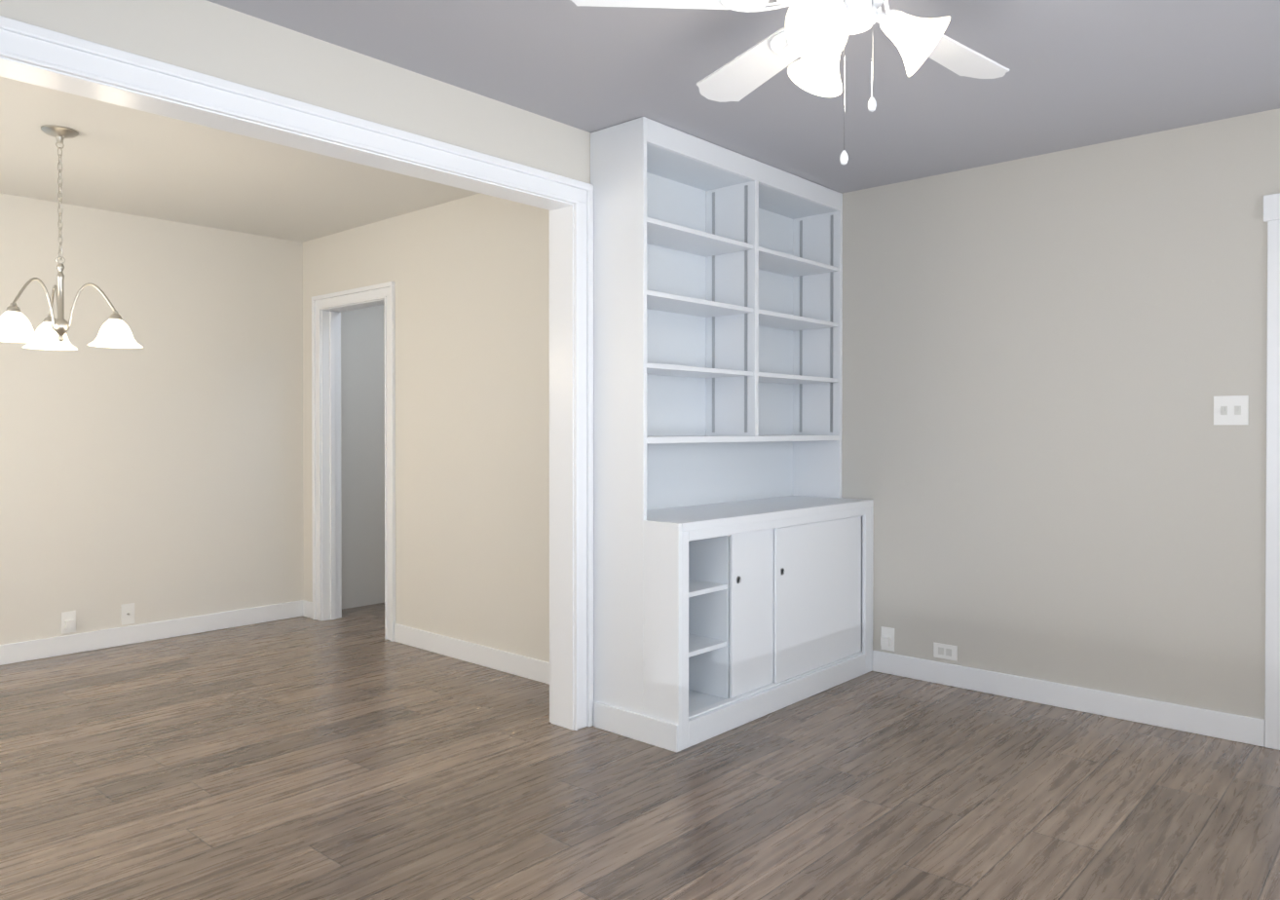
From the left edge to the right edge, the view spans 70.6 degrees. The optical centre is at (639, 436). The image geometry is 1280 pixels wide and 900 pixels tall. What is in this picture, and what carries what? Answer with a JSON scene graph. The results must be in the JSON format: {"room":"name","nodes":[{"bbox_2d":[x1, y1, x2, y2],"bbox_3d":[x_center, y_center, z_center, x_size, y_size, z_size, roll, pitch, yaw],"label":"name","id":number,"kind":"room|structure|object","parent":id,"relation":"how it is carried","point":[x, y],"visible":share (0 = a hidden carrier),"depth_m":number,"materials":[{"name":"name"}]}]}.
{"room":"living room","nodes":[
{"label":"living room","id":0,"kind":"room"},
{"bbox_2d":[0,192,384,644],"bbox_3d":[-3.095,-0.042,5.116,0.130,2.470,5.010,0,1,42],"label":"wall","id":1,"kind":"structure","parent":0,"point":[158,476],"depth_m":5.34,"materials":[{"name":"white paint"}]},
{"bbox_2d":[61,610,75,634],"bbox_3d":[-3.128,1.020,4.960,0.040,0.116,0.070,0,1,42],"label":"outlet","id":2,"kind":"object","parent":1,"relation":"attached to","point":[68,621],"visible":1,"depth_m":4.96,"materials":[{"name":"white plastic"}]},
{"bbox_2d":[120,602,134,625],"bbox_3d":[-2.934,1.018,5.189,0.022,0.116,0.070,0,1,42],"label":"outlet","id":3,"kind":"object","parent":1,"relation":"attached to","point":[127,614],"visible":1,"depth_m":5.19,"materials":[{"name":"white plastic"}]},
{"bbox_2d":[0,600,307,665],"bbox_3d":[-2.887,1.140,5.248,0.016,0.105,1.993,0,1,42],"label":"baseboard","id":4,"kind":"structure","parent":1,"relation":"attached to","point":[32,650],"depth_m":5.25,"materials":[{"name":"white paint"}]},
{"bbox_2d":[0,0,590,184],"bbox_3d":[-0.835,-0.026,3.172,0.130,2.470,5.330,0,1,42],"label":"wall","id":5,"kind":"structure","parent":0,"point":[214,40],"depth_m":2.84,"materials":[{"name":"grey paint"}]},
{"bbox_2d":[0,56,573,730],"bbox_3d":[-1.256,0.128,2.704,0.136,2.170,2.830,0,1,42],"label":"door frame","id":6,"kind":"structure","parent":5,"relation":"attached to","point":[561,464],"depth_m":3.71,"materials":[{"name":"white paint"}]},
{"bbox_2d":[0,15,593,730],"bbox_3d":[-1.256,0.088,2.704,0.178,2.249,2.988,0,1,42],"label":"trim","id":7,"kind":"structure","parent":5,"relation":"attached to","point":[35,45],"depth_m":3.16,"materials":[{"name":"white paint"}]},
{"bbox_2d":[302,192,549,662],"bbox_3d":[-1.124,-0.041,5.083,2.850,2.470,0.130,0,1,42],"label":"wall","id":8,"kind":"structure","parent":0,"point":[469,276],"depth_m":4.82,"materials":[{"name":"white paint"}]},
{"bbox_2d":[321,299,384,620],"bbox_3d":[-1.724,0.179,5.622,0.780,2.020,0.136,0,1,42],"label":"door frame","id":9,"kind":"structure","parent":8,"relation":"attached to","point":[331,514],"depth_m":5.86,"materials":[{"name":"white paint"}]},
{"bbox_2d":[311,281,395,641],"bbox_3d":[-1.775,0.143,5.564,0.926,2.093,0.024,0,1,42],"label":"trim","id":10,"kind":"structure","parent":8,"relation":"attached to","point":[386,291],"depth_m":5.37,"materials":[{"name":"white paint"}]},
{"bbox_2d":[394,623,549,684],"bbox_3d":[-0.767,1.144,4.677,1.763,0.105,0.013,0,1,42],"label":"baseboard","id":11,"kind":"structure","parent":8,"relation":"attached to","point":[520,665],"depth_m":4.75,"materials":[{"name":"white paint"}]},
{"bbox_2d":[0,602,1279,899],"bbox_3d":[-0.469,1.242,2.854,6.885,0.060,5.330,0,1,42],"label":"floor","id":12,"kind":"structure","parent":0,"point":[353,755],"depth_m":3.08,"materials":[{"name":"laminate"}]},
{"bbox_2d":[590,116,873,752],"bbox_3d":[0.490,-0.033,4.191,0.481,2.468,1.580,0,1,42],"label":"bookcase","id":13,"kind":"object","parent":12,"relation":"on","point":[733,558],"visible":0.98,"depth_m":4.06,"materials":[{"name":"white paint"}]},
{"bbox_2d":[0,0,1279,242],"bbox_3d":[-1.855,-1.318,4.076,10.610,0.100,5.330,0,1,42],"label":"ceiling","id":14,"kind":"structure","parent":0,"point":[1080,73],"depth_m":3.37,"materials":[{"name":"grey paint"}]},
{"bbox_2d":[0,125,143,350],"bbox_3d":[-2.434,-0.822,3.761,0.523,0.886,0.556,0,1,42],"label":"chandelier","id":15,"kind":"object","parent":14,"relation":"hanging from","point":[50,333],"visible":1,"depth_m":3.73,"materials":[{"name":"silver metal"}]},
{"bbox_2d":[570,0,1009,165],"bbox_3d":[0.571,-0.950,2.254,1.395,0.606,1.373,0,1,42],"label":"ceiling fan","id":16,"kind":"object","parent":14,"relation":"hanging from","point":[813,34],"visible":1,"depth_m":2.24,"materials":[{"name":"white metal"}]},
{"bbox_2d":[841,108,1279,719],"bbox_3d":[2.323,-0.030,3.700,3.870,2.470,0.130,0,1,42],"label":"wall","id":17,"kind":"structure","parent":0,"point":[1052,470],"depth_m":3.98,"materials":[{"name":"grey paint"}]},
{"bbox_2d":[880,626,894,651],"bbox_3d":[1.242,1.023,4.562,0.070,0.116,0.040,0,1,42],"label":"outlet","id":18,"kind":"object","parent":17,"relation":"attached to","point":[887,639],"visible":0.96,"depth_m":4.56,"materials":[{"name":"white plastic"}]},
{"bbox_2d":[933,642,957,660],"bbox_3d":[1.476,1.039,4.374,0.116,0.070,0.008,0,1,42],"label":"outlet","id":19,"kind":"object","parent":17,"relation":"attached to","point":[945,651],"visible":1,"depth_m":4.37,"materials":[{"name":"white plastic"}]},
{"bbox_2d":[872,650,1264,747],"bbox_3d":[1.811,1.149,4.072,1.660,0.105,0.013,0,1,42],"label":"baseboard","id":20,"kind":"structure","parent":17,"relation":"attached to","point":[1213,724],"depth_m":3.95,"materials":[{"name":"white paint"}]},
{"bbox_2d":[1213,395,1248,424],"bbox_3d":[2.341,-0.104,3.585,0.116,0.116,0.014,0,1,42],"label":"light switch","id":21,"kind":"object","parent":17,"relation":"attached to","point":[1230,409],"visible":1,"depth_m":3.58,"materials":[{"name":"white plastic"}]},
{"bbox_2d":[1263,192,1279,750],"bbox_3d":[2.846,0.139,3.131,1.152,2.140,0.019,0,1,42],"label":"door frame","id":22,"kind":"structure","parent":17,"relation":"attached to","point":[1271,210],"depth_m":3.49,"materials":[{"name":"white paint"}]}
]}

